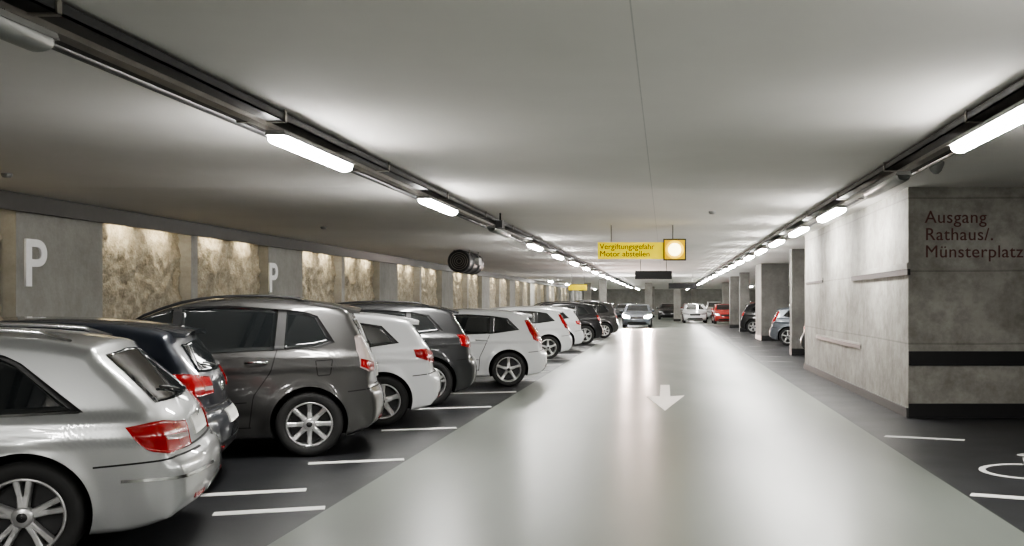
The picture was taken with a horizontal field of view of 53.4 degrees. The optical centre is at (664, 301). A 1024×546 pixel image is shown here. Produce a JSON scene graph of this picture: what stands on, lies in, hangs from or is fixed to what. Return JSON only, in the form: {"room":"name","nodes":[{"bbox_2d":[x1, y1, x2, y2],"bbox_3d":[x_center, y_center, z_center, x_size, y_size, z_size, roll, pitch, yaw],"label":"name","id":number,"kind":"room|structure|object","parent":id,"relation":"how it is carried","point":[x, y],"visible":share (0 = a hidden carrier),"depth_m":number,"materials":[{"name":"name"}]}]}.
{"room":"parking garage","nodes":[
{"label":"parking garage","id":0,"kind":"room"},
{"bbox_2d":[0,209,102,316],"bbox_3d":[-9.440,0.075,15.400,0.320,2.950,2.200,0,0,0],"label":"wall","id":1,"kind":"structure","parent":0,"point":[69,282],"depth_m":15.15,"materials":[{"name":"concrete"}]},
{"bbox_2d":[24,238,46,285],"bbox_3d":[-9.270,-0.574,14.727,0.040,0.692,0.490,0,0,0],"label":"letter sign","id":2,"kind":"object","parent":1,"relation":"attached to","point":[29,262],"visible":1,"depth_m":14.58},
{"bbox_2d":[103,223,260,318],"bbox_3d":[-9.485,0.075,19.950,0.145,2.950,6.860,0,0,0],"label":"wall","id":3,"kind":"structure","parent":0,"point":[141,269],"depth_m":18.70,"materials":[{"name":"stone"}]},
{"bbox_2d":[178,234,197,303],"bbox_3d":[-9.430,0.075,19.674,0.340,2.950,0.280,0,0,0],"label":"wall","id":4,"kind":"structure","parent":0,"point":[188,244],"depth_m":19.53,"materials":[{"name":"concrete"}]},
{"bbox_2d":[258,245,301,297],"bbox_3d":[-9.440,0.075,24.500,0.320,2.950,2.200,0,0,0],"label":"wall","id":5,"kind":"structure","parent":0,"point":[288,282],"depth_m":24.20,"materials":[{"name":"concrete"}]},
{"bbox_2d":[269,263,277,291],"bbox_3d":[-9.270,-0.574,23.657,0.040,0.692,0.490,0,0,0],"label":"letter sign","id":6,"kind":"object","parent":5,"relation":"attached to","point":[271,265],"visible":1,"depth_m":23.50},
{"bbox_2d":[302,251,374,302],"bbox_3d":[-9.480,0.075,29.050,0.144,2.950,6.860,0,0,0],"label":"wall","id":7,"kind":"structure","parent":0,"point":[318,270],"depth_m":28.37,"materials":[{"name":"concrete"}]},
{"bbox_2d":[333,256,344,302],"bbox_3d":[-9.430,0.075,28.774,0.340,2.950,0.280,0,0,0],"label":"wall","id":8,"kind":"structure","parent":0,"point":[339,262],"depth_m":28.64,"materials":[{"name":"concrete"}]},
{"bbox_2d":[372,261,397,300],"bbox_3d":[-9.440,0.075,33.600,0.320,2.950,2.200,0,0,0],"label":"wall","id":9,"kind":"structure","parent":0,"point":[385,275],"depth_m":33.20,"materials":[{"name":"concrete"}]},
{"bbox_2d":[413,267,420,302],"bbox_3d":[-9.430,0.075,37.874,0.340,2.950,0.280,0,0,0],"label":"wall","id":10,"kind":"structure","parent":0,"point":[417,271],"depth_m":37.73,"materials":[{"name":"concrete"}]},
{"bbox_2d":[398,265,437,305],"bbox_3d":[-9.477,0.075,38.150,0.147,2.950,6.860,0,0,0],"label":"wall","id":11,"kind":"structure","parent":0,"point":[428,276],"depth_m":38.79,"materials":[{"name":"concrete"}]},
{"bbox_2d":[436,270,452,308],"bbox_3d":[-9.440,0.075,42.700,0.320,2.950,2.200,0,0,0],"label":"wall","id":12,"kind":"structure","parent":0,"point":[444,292],"depth_m":42.09,"materials":[{"name":"concrete"}]},
{"bbox_2d":[462,274,467,307],"bbox_3d":[-9.430,0.075,46.974,0.340,2.950,0.280,0,0,0],"label":"wall","id":13,"kind":"structure","parent":0,"point":[465,276],"depth_m":46.84,"materials":[{"name":"concrete"}]},
{"bbox_2d":[453,272,478,307],"bbox_3d":[-9.484,0.075,47.250,0.158,2.950,6.860,0,0,0],"label":"wall","id":14,"kind":"structure","parent":0,"point":[457,277],"depth_m":46.80,"materials":[{"name":"concrete"}]},
{"bbox_2d":[477,276,489,308],"bbox_3d":[-9.440,0.075,51.800,0.320,2.950,2.200,0,0,0],"label":"wall","id":15,"kind":"structure","parent":0,"point":[483,297],"depth_m":51.13,"materials":[{"name":"concrete"}]},
{"bbox_2d":[490,278,495,307],"bbox_3d":[-9.476,0.075,54.422,0.153,2.950,3.004,0,0,0],"label":"wall","id":16,"kind":"structure","parent":0,"point":[492,280],"depth_m":55.05,"materials":[{"name":"concrete"}]},
{"bbox_2d":[495,278,499,306],"bbox_3d":[-9.430,0.075,56.074,0.340,2.950,0.280,0,0,0],"label":"wall","id":17,"kind":"structure","parent":0,"point":[497,281],"depth_m":55.93,"materials":[{"name":"concrete"}]},
{"bbox_2d":[500,279,506,306],"bbox_3d":[-9.473,0.075,58.002,0.145,2.950,3.556,0,0,0],"label":"wall","id":18,"kind":"structure","parent":0,"point":[503,285],"depth_m":58.63,"materials":[{"name":"concrete"}]},
{"bbox_2d":[506,280,514,305],"bbox_3d":[-9.440,0.075,60.900,0.320,2.950,2.200,0,0,0],"label":"wall","id":19,"kind":"structure","parent":0,"point":[510,298],"depth_m":60.06,"materials":[{"name":"concrete"}]},
{"bbox_2d":[0,0,1023,288],"bbox_3d":[1.200,-1.690,57.000,21.600,0.300,126.000,0,0,0],"label":"ceiling","id":20,"kind":"structure","parent":0,"point":[757,113],"depth_m":8.13,"materials":[{"name":"paint"}]},
{"bbox_2d":[0,190,583,290],"bbox_3d":[-9.160,-1.415,56.500,0.080,0.250,125.000,0,0,0],"label":"ceiling beam","id":21,"kind":"structure","parent":20,"relation":"attached to","point":[14,201],"depth_m":18.98,"materials":[{"name":"concrete"}]},
{"bbox_2d":[0,0,633,286],"bbox_3d":[-3.235,-1.477,46.100,0.394,0.125,103.800,0,0,0],"label":"cable tray","id":22,"kind":"object","parent":20,"relation":"hanging from","point":[78,32],"visible":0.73,"depth_m":6.75,"materials":[{"name":"black paint"}]},
{"bbox_2d":[0,8,59,51],"bbox_3d":[-3.200,-1.347,4.250,0.170,0.146,1.800,0,0,0],"label":"ceiling lamp","id":23,"kind":"object","parent":22,"relation":"hanging from","point":[16,30],"visible":1,"depth_m":4.91,"materials":[{"name":"plastic"}]},
{"bbox_2d":[265,130,353,171],"bbox_3d":[-3.140,-1.347,8.950,0.170,0.146,1.800,0,0,0],"label":"ceiling lamp","id":24,"kind":"object","parent":22,"relation":"hanging from","point":[284,139],"visible":1,"depth_m":8.64,"materials":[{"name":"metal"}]},
{"bbox_2d":[417,195,457,215],"bbox_3d":[-3.140,-1.347,13.900,0.170,0.146,1.800,0,0,0],"label":"ceiling lamp","id":25,"kind":"object","parent":22,"relation":"hanging from","point":[427,200],"visible":1,"depth_m":13.54,"materials":[{"name":"plastic"}]},
{"bbox_2d":[487,225,510,237],"bbox_3d":[-3.140,-1.347,19.000,0.170,0.146,1.800,0,0,0],"label":"ceiling lamp","id":26,"kind":"object","parent":22,"relation":"hanging from","point":[502,232],"visible":0.95,"depth_m":18.62,"materials":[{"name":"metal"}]},
{"bbox_2d":[527,242,542,250],"bbox_3d":[-3.140,-1.347,24.200,0.170,0.146,1.800,0,0,0],"label":"ceiling lamp","id":27,"kind":"object","parent":22,"relation":"hanging from","point":[532,245],"visible":1,"depth_m":23.80,"materials":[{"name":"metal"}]},
{"bbox_2d":[52,44,625,285],"bbox_3d":[-3.560,-1.505,46.100,0.070,0.067,103.800,0,0,0],"label":"ceiling pipe","id":28,"kind":"object","parent":20,"relation":"attached to","point":[58,48],"visible":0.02,"depth_m":7.27,"materials":[{"name":"black plastic"}]},
{"bbox_2d":[448,250,483,274],"bbox_3d":[-5.957,-1.198,30.200,0.755,0.685,2.240,0,0,0],"label":"fan","id":29,"kind":"object","parent":20,"relation":"hanging from","point":[459,261],"visible":1,"depth_m":29.20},
{"bbox_2d":[450,252,467,269],"bbox_3d":[-6.000,-1.190,29.155,0.600,0.600,0.090,0,0,0],"label":"grille","id":30,"kind":"object","parent":29,"relation":"attached to","point":[458,260],"depth_m":29.20,"materials":[{"name":"metal"}]},
{"bbox_2d":[495,213,504,228],"bbox_3d":[-2.850,-1.407,17.265,0.120,0.274,0.270,0,0,0],"label":"security camera","id":31,"kind":"object","parent":20,"relation":"hanging from","point":[499,224],"visible":1,"depth_m":17.13,"materials":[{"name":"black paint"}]},
{"bbox_2d":[569,274,586,289],"bbox_3d":[-4.800,-1.095,55.000,1.000,0.890,0.100,0,0,0],"label":"hanging sign","id":32,"kind":"object","parent":20,"relation":"hanging from","point":[571,287],"visible":0.91,"depth_m":54.94,"materials":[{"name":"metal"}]},
{"bbox_2d":[598,225,685,260],"bbox_3d":[-0.460,-1.185,19.993,1.760,0.710,0.154,0,0,0],"label":"sign","id":33,"kind":"object","parent":20,"relation":"hanging from","point":[672,249],"visible":1,"depth_m":19.96,"materials":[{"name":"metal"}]},
{"bbox_2d":[666,241,683,258],"bbox_3d":[0.192,-1.045,19.922,0.360,0.360,0.005,0,0,0],"label":"round lamp","id":34,"kind":"object","parent":33,"relation":"attached to","point":[674,249],"depth_m":19.92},
{"bbox_2d":[629,0,662,280],"bbox_3d":[-0.178,-1.545,46.500,0.009,0.011,105.000,0,0,0],"label":"trim","id":35,"kind":"structure","parent":20,"relation":"attached to","point":[629,0],"depth_m":7.11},
{"bbox_2d":[635,259,671,278],"bbox_3d":[-0.415,-1.180,36.000,1.330,0.720,0.100,0,0,0],"label":"hanging sign","id":36,"kind":"object","parent":20,"relation":"hanging from","point":[640,274],"visible":0.86,"depth_m":35.95,"materials":[{"name":"metal"}]},
{"bbox_2d":[669,283,696,288],"bbox_3d":[1.000,-1.145,56.000,1.600,0.790,0.100,0,0,0],"label":"hanging sign","id":37,"kind":"object","parent":20,"relation":"hanging from","point":[671,285],"visible":1,"depth_m":55.95,"materials":[{"name":"metal"}]},
{"bbox_2d":[718,152,956,274],"bbox_3d":[2.900,-1.510,46.100,0.060,0.057,103.800,0,0,0],"label":"ceiling pipe","id":38,"kind":"object","parent":20,"relation":"attached to","point":[952,153],"visible":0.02,"depth_m":11.21,"materials":[{"name":"metal"}]},
{"bbox_2d":[696,78,1023,283],"bbox_3d":[2.600,-1.477,46.100,0.384,0.125,103.800,0,0,0],"label":"cable tray","id":39,"kind":"object","parent":20,"relation":"hanging from","point":[934,147],"visible":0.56,"depth_m":10.08,"materials":[{"name":"black paint"}]},
{"bbox_2d":[769,237,784,247],"bbox_3d":[2.520,-1.347,22.600,0.170,0.146,1.800,0,0,0],"label":"ceiling lamp","id":40,"kind":"object","parent":39,"relation":"hanging from","point":[778,241],"visible":1,"depth_m":22.08,"materials":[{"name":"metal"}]},
{"bbox_2d":[788,224,808,236],"bbox_3d":[2.520,-1.347,18.900,0.170,0.146,1.800,0,0,0],"label":"ceiling lamp","id":41,"kind":"object","parent":39,"relation":"hanging from","point":[802,228],"visible":1,"depth_m":18.39,"materials":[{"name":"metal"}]},
{"bbox_2d":[817,205,846,222],"bbox_3d":[2.520,-1.347,15.200,0.170,0.146,1.800,0,0,0],"label":"ceiling lamp","id":42,"kind":"object","parent":39,"relation":"hanging from","point":[836,210],"visible":1,"depth_m":14.78,"materials":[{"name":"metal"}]},
{"bbox_2d":[862,171,911,197],"bbox_3d":[2.520,-1.347,11.450,0.170,0.146,1.800,0,0,0],"label":"ceiling lamp","id":43,"kind":"object","parent":39,"relation":"hanging from","point":[896,178],"visible":1,"depth_m":11.09,"materials":[{"name":"metal"}]},
{"bbox_2d":[948,99,1023,152],"bbox_3d":[2.520,-1.347,7.700,0.170,0.146,1.800,0,0,0],"label":"ceiling lamp","id":44,"kind":"object","parent":39,"relation":"hanging from","point":[1013,116],"visible":1,"depth_m":7.57,"materials":[{"name":"plastic"}]},
{"bbox_2d":[929,161,943,173],"bbox_3d":[2.980,-1.474,11.000,0.180,0.135,0.180,0,0,0],"label":"dome camera","id":45,"kind":"object","parent":20,"relation":"attached to","point":[937,168],"visible":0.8,"depth_m":10.94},
{"bbox_2d":[515,281,519,305],"bbox_3d":[-9.480,0.075,63.522,0.137,2.950,3.005,0,0,1],"label":"wall","id":46,"kind":"structure","parent":0,"point":[517,288],"depth_m":64.19,"materials":[{"name":"concrete"}]},
{"bbox_2d":[519,282,522,305],"bbox_3d":[-9.430,0.075,65.174,0.340,2.950,0.280,0,0,0],"label":"wall","id":47,"kind":"structure","parent":0,"point":[520,283],"depth_m":65.04,"materials":[{"name":"concrete"}]},
{"bbox_2d":[523,282,527,305],"bbox_3d":[-9.485,0.075,67.102,0.154,2.950,3.556,0,0,0],"label":"wall","id":48,"kind":"structure","parent":0,"point":[525,285],"depth_m":67.86,"materials":[{"name":"concrete"}]},
{"bbox_2d":[527,283,533,305],"bbox_3d":[-9.440,0.075,70.000,0.320,2.950,2.200,0,0,0],"label":"wall","id":49,"kind":"structure","parent":0,"point":[530,290],"depth_m":69.00,"materials":[{"name":"concrete"}]},
{"bbox_2d":[54,325,1023,545],"bbox_3d":[1.200,1.650,57.000,21.600,0.200,126.000,0,0,0],"label":"floor","id":50,"kind":"structure","parent":0,"point":[254,464],"depth_m":9.97,"materials":[{"name":"concrete"}]},
{"bbox_2d":[0,322,221,545],"bbox_3d":[-5.235,0.841,6.103,4.597,1.417,2.060,0,0,-18],"label":"car","id":51,"kind":"object","parent":50,"relation":"on","point":[95,432],"visible":1,"depth_m":5.86,"materials":[{"name":"silver metal"}]},
{"bbox_2d":[125,420,191,453],"bbox_3d":[-3.087,0.812,6.109,0.300,0.203,0.486,0,0,-18],"label":"tail light","id":52,"kind":"object","parent":51,"relation":"on","point":[141,436],"depth_m":5.93,"materials":[{"name":"plastic"}]},
{"bbox_2d":[166,431,188,438],"bbox_3d":[-3.006,0.823,6.156,0.038,0.050,0.362,0,0,-6],"label":"light","id":53,"kind":"object","parent":51,"relation":"attached to","point":[169,434],"depth_m":6.13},
{"bbox_2d":[196,397,208,426],"bbox_3d":[-3.494,0.812,7.363,0.300,0.203,0.486,0,0,-18],"label":"tail light","id":54,"kind":"object","parent":51,"relation":"on","point":[199,402],"depth_m":7.19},
{"bbox_2d":[0,316,238,451],"bbox_3d":[-5.772,0.833,8.139,4.231,1.433,2.054,0,0,-21],"label":"car","id":55,"kind":"object","parent":50,"relation":"on","point":[176,347],"visible":0.34,"depth_m":8.07,"materials":[{"name":"blue paint"}]},
{"bbox_2d":[173,374,213,396],"bbox_3d":[-3.792,0.658,8.030,0.258,0.186,0.464,0,0,-17],"label":"tail light","id":56,"kind":"object","parent":55,"relation":"attached to","point":[200,385],"depth_m":7.96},
{"bbox_2d":[200,488,306,496],"bbox_3d":[-3.340,1.548,8.134,0.795,0.003,0.130,0,0,-17],"label":"parking line","id":57,"kind":"object","parent":50,"relation":"on","point":[299,489],"visible":1,"depth_m":8.12,"materials":[{"name":"white paint"}]},
{"bbox_2d":[136,294,383,455],"bbox_3d":[-5.063,0.737,10.482,4.094,1.626,2.069,0,0,-21],"label":"car","id":58,"kind":"object","parent":50,"relation":"on","point":[300,372],"visible":0.59,"depth_m":10.00,"materials":[{"name":"grey paint"}]},
{"bbox_2d":[354,334,373,371],"bbox_3d":[-3.100,0.521,10.305,0.204,0.389,0.338,0,0,-17],"label":"tail light","id":59,"kind":"object","parent":58,"relation":"attached to","point":[363,360],"depth_m":10.20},
{"bbox_2d":[361,359,373,369],"bbox_3d":[-3.046,0.637,10.268,0.070,0.127,0.278,0,0,9],"label":"light","id":60,"kind":"object","parent":58,"relation":"attached to","point":[366,364],"depth_m":10.19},
{"bbox_2d":[212,506,324,515],"bbox_3d":[-2.930,1.548,7.417,0.774,0.003,0.130,0,0,-17],"label":"parking line","id":61,"kind":"object","parent":50,"relation":"on","point":[312,507],"visible":1,"depth_m":7.42,"materials":[{"name":"white paint"}]},
{"bbox_2d":[308,458,403,464],"bbox_3d":[-2.995,1.548,9.720,0.889,0.003,0.130,0,0,-17],"label":"parking line","id":62,"kind":"object","parent":50,"relation":"on","point":[394,459],"visible":1,"depth_m":9.70,"materials":[{"name":"white paint"}]},
{"bbox_2d":[354,312,440,425],"bbox_3d":[-5.052,0.833,12.879,4.231,1.433,2.054,0,0,-21],"label":"car","id":63,"kind":"object","parent":50,"relation":"on","point":[408,377],"visible":0.27,"depth_m":12.53,"materials":[{"name":"white paint"}]},
{"bbox_2d":[413,348,433,361],"bbox_3d":[-3.079,0.678,12.765,0.277,0.186,0.456,0,0,-17],"label":"tail light","id":64,"kind":"object","parent":63,"relation":"attached to","point":[419,354],"depth_m":12.56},
{"bbox_2d":[338,300,476,405],"bbox_3d":[-5.031,0.764,15.278,4.229,1.572,2.051,0,0,-21],"label":"car","id":65,"kind":"object","parent":50,"relation":"on","point":[449,344],"visible":0.29,"depth_m":14.92,"materials":[{"name":"grey paint"}]},
{"bbox_2d":[457,334,470,347],"bbox_3d":[-3.043,0.587,15.149,0.244,0.208,0.414,0,0,-17],"label":"tail light","id":66,"kind":"object","parent":65,"relation":"attached to","point":[463,341],"depth_m":14.97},
{"bbox_2d":[381,427,455,430],"bbox_3d":[-2.995,1.548,12.190,0.889,0.003,0.130,0,0,-17],"label":"parking line","id":67,"kind":"object","parent":50,"relation":"on","point":[440,427],"visible":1,"depth_m":12.15,"materials":[{"name":"white paint"}]},
{"bbox_2d":[414,406,490,409],"bbox_3d":[-3.120,1.548,14.622,1.150,0.003,0.130,0,0,-17],"label":"parking line","id":68,"kind":"object","parent":50,"relation":"on","point":[479,406],"visible":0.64,"depth_m":14.66,"materials":[{"name":"white paint"}]},
{"bbox_2d":[452,308,546,385],"bbox_3d":[-4.369,0.833,18.932,4.232,1.433,2.093,0,0,-16],"label":"car","id":69,"kind":"object","parent":50,"relation":"on","point":[506,346],"visible":0.4,"depth_m":18.35,"materials":[{"name":"white paint"}]},
{"bbox_2d":[524,320,541,343],"bbox_3d":[-2.419,0.555,18.604,0.279,0.460,0.393,0,0,21],"label":"tail light","id":70,"kind":"object","parent":69,"relation":"attached to","point":[531,335],"depth_m":18.44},
{"bbox_2d":[488,306,571,358],"bbox_3d":[-4.708,0.833,27.498,4.232,1.433,2.093,0,0,-21],"label":"car","id":71,"kind":"object","parent":50,"relation":"on","point":[553,330],"visible":0.37,"depth_m":27.08,"materials":[{"name":"white paint"}]},
{"bbox_2d":[558,314,568,329],"bbox_3d":[-2.737,0.555,27.341,0.279,0.460,0.393,0,0,16],"label":"tail light","id":72,"kind":"object","parent":71,"relation":"attached to","point":[562,325],"depth_m":27.17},
{"bbox_2d":[528,306,583,344],"bbox_3d":[-4.752,0.833,32.079,4.231,1.433,2.054,0,0,-21],"label":"car","id":73,"kind":"object","parent":50,"relation":"on","point":[574,324],"visible":0.18,"depth_m":31.75,"materials":[{"name":"white paint"}]},
{"bbox_2d":[534,301,602,343],"bbox_3d":[-4.451,0.764,36.978,4.229,1.572,2.051,0,0,-21],"label":"car","id":74,"kind":"object","parent":50,"relation":"on","point":[590,320],"visible":0.34,"depth_m":36.58,"materials":[{"name":"black paint"}]},
{"bbox_2d":[571,300,618,337],"bbox_3d":[-4.113,0.737,43.502,4.094,1.626,2.069,0,0,-21],"label":"car","id":75,"kind":"object","parent":50,"relation":"on","point":[608,317],"visible":0.27,"depth_m":43.09,"materials":[{"name":"grey paint"}]},
{"bbox_2d":[729,276,738,327],"bbox_3d":[4.400,0.005,60.300,1.016,3.090,0.616,0,0,0],"label":"column","id":76,"kind":"structure","parent":50,"relation":"on","point":[733,280],"depth_m":60.01,"materials":[{"name":"concrete"}]},
{"bbox_2d":[739,272,749,331],"bbox_3d":[4.150,0.005,52.250,0.516,3.090,0.516,0,0,0],"label":"column","id":77,"kind":"structure","parent":50,"relation":"on","point":[744,277],"depth_m":51.99,"materials":[{"name":"concrete"}]},
{"bbox_2d":[740,303,789,333],"bbox_3d":[5.833,0.764,49.419,4.229,1.572,2.051,0,0,13],"label":"car","id":78,"kind":"object","parent":50,"relation":"on","point":[748,320],"visible":0.23,"depth_m":49.10,"materials":[{"name":"black paint"}]},
{"bbox_2d":[755,264,788,340],"bbox_3d":[4.400,0.005,41.250,1.116,3.090,2.516,0,0,0],"label":"column","id":79,"kind":"structure","parent":50,"relation":"on","point":[772,280],"depth_m":40.00,"materials":[{"name":"concrete"}]},
{"bbox_2d":[769,306,789,345],"bbox_3d":[5.889,0.833,35.937,4.232,1.433,2.093,0,0,13],"label":"car","id":80,"kind":"object","parent":50,"relation":"on","point":[780,329],"visible":0.25,"depth_m":35.61,"materials":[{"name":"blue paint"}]},
{"bbox_2d":[772,311,779,322],"bbox_3d":[3.937,0.555,35.841,0.279,0.460,0.393,0,0,-16],"label":"tail light","id":81,"kind":"object","parent":80,"relation":"attached to","point":[776,319],"depth_m":35.67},
{"bbox_2d":[789,249,804,354],"bbox_3d":[3.920,0.005,29.250,0.496,3.090,0.516,0,0,0],"label":"column","id":82,"kind":"structure","parent":50,"relation":"on","point":[797,256],"depth_m":29.00,"materials":[{"name":"concrete"}]},
{"bbox_2d":[800,325,804,348],"bbox_3d":[5.934,0.833,28.018,4.231,1.433,2.054,0,0,13],"label":"car","id":83,"kind":"object","parent":50,"relation":"on","point":[802,339],"visible":0.02,"depth_m":27.83,"materials":[{"name":"silver metal"}]},
{"bbox_2d":[884,435,964,440],"bbox_3d":[2.950,1.548,11.385,0.884,0.003,0.120,0,0,22],"label":"parking line","id":84,"kind":"object","parent":50,"relation":"on","point":[886,435],"visible":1,"depth_m":11.34,"materials":[{"name":"white paint"}]},
{"bbox_2d":[970,493,1023,499],"bbox_3d":[3.730,1.548,7.511,2.759,0.003,0.120,0,0,23],"label":"parking line","id":85,"kind":"object","parent":50,"relation":"on","point":[971,494],"visible":1,"depth_m":7.95,"materials":[{"name":"white paint"}]},
{"bbox_2d":[979,454,1023,478],"bbox_3d":[3.342,1.548,9.393,0.916,0.003,1.610,0,0,-1],"label":"wheelchair symbol","id":86,"kind":"object","parent":50,"relation":"on","point":[982,468],"visible":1,"depth_m":9.26,"materials":[{"name":"white paint"}]},
{"bbox_2d":[537,284,540,303],"bbox_3d":[-9.430,0.075,74.274,0.340,2.950,0.280,0,0,0],"label":"wall","id":87,"kind":"structure","parent":0,"point":[538,285],"depth_m":74.13,"materials":[{"name":"concrete"}]},
{"bbox_2d":[534,284,543,304],"bbox_3d":[-9.489,0.075,74.550,0.147,2.950,6.860,0,0,0],"label":"wall","id":88,"kind":"structure","parent":0,"point":[535,285],"depth_m":73.83,"materials":[{"name":"concrete"}]},
{"bbox_2d":[543,285,548,301],"bbox_3d":[-9.440,0.075,79.100,0.320,2.950,2.200,0,0,0],"label":"wall","id":89,"kind":"structure","parent":0,"point":[546,288],"depth_m":78.32,"materials":[{"name":"concrete"}]},
{"bbox_2d":[571,290,583,300],"bbox_3d":[-9.750,0.005,57.000,0.300,3.090,126.000,0,0,0],"label":"wall","id":90,"kind":"structure","parent":0,"point":[581,292],"depth_m":112.27,"materials":[{"name":"concrete"}]},
{"bbox_2d":[268,325,1023,545],"bbox_3d":[-0.060,1.547,30.000,4.920,0.006,72.000,0,0,0],"label":"floor","id":91,"kind":"structure","parent":0,"point":[581,455],"depth_m":8.90,"materials":[{"name":"concrete"}]},
{"bbox_2d":[621,304,654,327],"bbox_3d":[-1.691,0.833,60.896,2.054,1.433,4.231,0,0,-4],"label":"car","id":92,"kind":"object","parent":91,"relation":"on","point":[633,314],"visible":1,"depth_m":59.31,"materials":[{"name":"silver paint"}]},
{"bbox_2d":[646,385,683,409],"bbox_3d":[0.000,1.542,16.400,0.640,0.003,4.400,0,0,0],"label":"direction arrow","id":93,"kind":"object","parent":91,"relation":"on","point":[664,400],"visible":1,"depth_m":15.97,"materials":[{"name":"paint"}]},
{"bbox_2d":[617,315,728,324],"bbox_3d":[1.200,1.547,92.950,21.400,0.006,53.900,0,0,0],"label":"floor","id":94,"kind":"structure","parent":0,"point":[663,321],"depth_m":75.32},
{"bbox_2d":[584,283,590,299],"bbox_3d":[-6.225,0.005,80.300,0.566,3.090,0.616,0,0,0],"label":"column","id":95,"kind":"structure","parent":94,"relation":"on","point":[587,293],"depth_m":80.00,"materials":[{"name":"concrete"}]},
{"bbox_2d":[599,279,606,301],"bbox_3d":[-4.150,0.005,66.750,0.516,3.090,0.516,0,0,0],"label":"column","id":96,"kind":"structure","parent":94,"relation":"on","point":[602,282],"depth_m":66.50,"materials":[{"name":"concrete"}]},
{"bbox_2d":[614,303,630,318],"bbox_3d":[-3.598,0.833,89.893,2.059,1.433,4.225,0,0,0],"label":"car","id":97,"kind":"object","parent":94,"relation":"on","point":[621,306],"visible":0.36,"depth_m":88.92,"materials":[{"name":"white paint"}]},
{"bbox_2d":[645,283,651,310],"bbox_3d":[-1.325,0.005,80.300,0.566,3.090,0.616,0,0,0],"label":"column","id":98,"kind":"structure","parent":94,"relation":"on","point":[648,286],"depth_m":80.00,"materials":[{"name":"concrete"}]},
{"bbox_2d":[652,287,654,316],"bbox_3d":[-1.325,0.005,100.300,0.566,3.090,0.616,0,0,0],"label":"column","id":99,"kind":"structure","parent":94,"relation":"on","point":[653,288],"depth_m":100.00,"materials":[{"name":"concrete"}]},
{"bbox_2d":[657,303,673,318],"bbox_3d":[0.302,0.833,89.893,2.098,1.433,4.225,0,0,0],"label":"car","id":100,"kind":"object","parent":94,"relation":"on","point":[665,310],"visible":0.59,"depth_m":88.38,"materials":[{"name":"black paint"}]},
{"bbox_2d":[674,289,680,320],"bbox_3d":[0.975,0.005,80.300,0.566,3.090,0.616,0,0,0],"label":"column","id":101,"kind":"structure","parent":94,"relation":"on","point":[677,292],"depth_m":80.00,"materials":[{"name":"concrete"}]},
{"bbox_2d":[691,289,695,302],"bbox_3d":[2.875,0.005,100.300,0.566,3.090,0.616,0,0,0],"label":"column","id":102,"kind":"structure","parent":94,"relation":"on","point":[693,291],"depth_m":100.00,"materials":[{"name":"concrete"}]},
{"bbox_2d":[681,304,708,322],"bbox_3d":[2.168,0.833,74.896,2.093,1.433,4.232,0,0,-4],"label":"car","id":103,"kind":"object","parent":94,"relation":"on","point":[690,312],"visible":1,"depth_m":73.25,"materials":[{"name":"white paint"}]},
{"bbox_2d":[705,301,721,318],"bbox_3d":[4.501,0.737,89.957,2.073,1.626,4.087,0,0,0],"label":"car","id":104,"kind":"object","parent":94,"relation":"on","point":[709,305],"visible":0.21,"depth_m":89.36,"materials":[{"name":"white paint"}]},
{"bbox_2d":[711,304,728,323],"bbox_3d":[4.269,0.833,71.896,2.054,1.433,4.231,0,0,-4],"label":"car","id":105,"kind":"object","parent":94,"relation":"on","point":[720,312],"visible":0.58,"depth_m":70.38,"materials":[{"name":"red paint"}]},
{"bbox_2d":[722,283,728,303],"bbox_3d":[4.875,0.005,80.300,0.566,3.090,0.616,0,0,0],"label":"column","id":106,"kind":"structure","parent":94,"relation":"on","point":[725,286],"depth_m":80.00,"materials":[{"name":"concrete"}]},
{"bbox_2d":[591,289,755,314],"bbox_3d":[1.200,0.005,120.150,21.600,3.090,0.300,0,0,0],"label":"wall","id":107,"kind":"structure","parent":0,"point":[614,296],"depth_m":120.01,"materials":[{"name":"concrete"}]},
{"bbox_2d":[805,187,1023,407],"bbox_3d":[7.630,0.005,18.350,8.740,3.090,9.900,0,0,0],"label":"wall","id":108,"kind":"structure","parent":0,"point":[952,303],"depth_m":13.40,"materials":[{"name":"concrete"}]},
{"bbox_2d":[806,278,822,284],"bbox_3d":[3.250,-0.450,21.800,0.020,0.100,2.400,0,0,0],"label":"rail","id":109,"kind":"object","parent":108,"relation":"attached to","point":[818,280],"visible":1,"depth_m":21.67,"materials":[{"name":"metal"}]},
{"bbox_2d":[816,334,860,348],"bbox_3d":[3.250,0.735,19.000,0.020,0.090,4.800,0,0,0],"label":"rail","id":110,"kind":"object","parent":108,"relation":"attached to","point":[826,338],"visible":1,"depth_m":18.48,"materials":[{"name":"metal"}]},
{"bbox_2d":[804,363,908,417],"bbox_3d":[3.245,1.485,18.340,0.030,0.130,9.920,0,0,0],"label":"baseboard","id":111,"kind":"structure","parent":108,"relation":"attached to","point":[895,407],"depth_m":16.27,"materials":[{"name":"grey paint"}]},
{"bbox_2d":[851,263,909,280],"bbox_3d":[3.235,-0.440,15.290,0.050,0.160,4.020,0,0,0],"label":"rail","id":112,"kind":"object","parent":108,"relation":"attached to","point":[903,269],"visible":1,"depth_m":14.81,"materials":[{"name":"metal"}]},
{"bbox_2d":[908,351,1023,365],"bbox_3d":[7.630,0.755,13.385,8.740,0.190,0.030,0,0,0],"label":"trim","id":113,"kind":"structure","parent":108,"relation":"attached to","point":[915,358],"depth_m":13.37,"materials":[{"name":"black paint"}]},
{"bbox_2d":[908,403,1023,417],"bbox_3d":[7.630,1.455,13.390,8.740,0.190,0.020,0,0,0],"label":"baseboard","id":114,"kind":"structure","parent":108,"relation":"attached to","point":[916,410],"depth_m":13.38,"materials":[{"name":"black paint"}]},
{"bbox_2d":[925,211,1022,260],"bbox_3d":[4.139,-0.882,13.396,1.319,0.679,0.008,0,0,0],"label":"letter sign","id":115,"kind":"object","parent":108,"relation":"attached to","point":[930,212],"depth_m":13.39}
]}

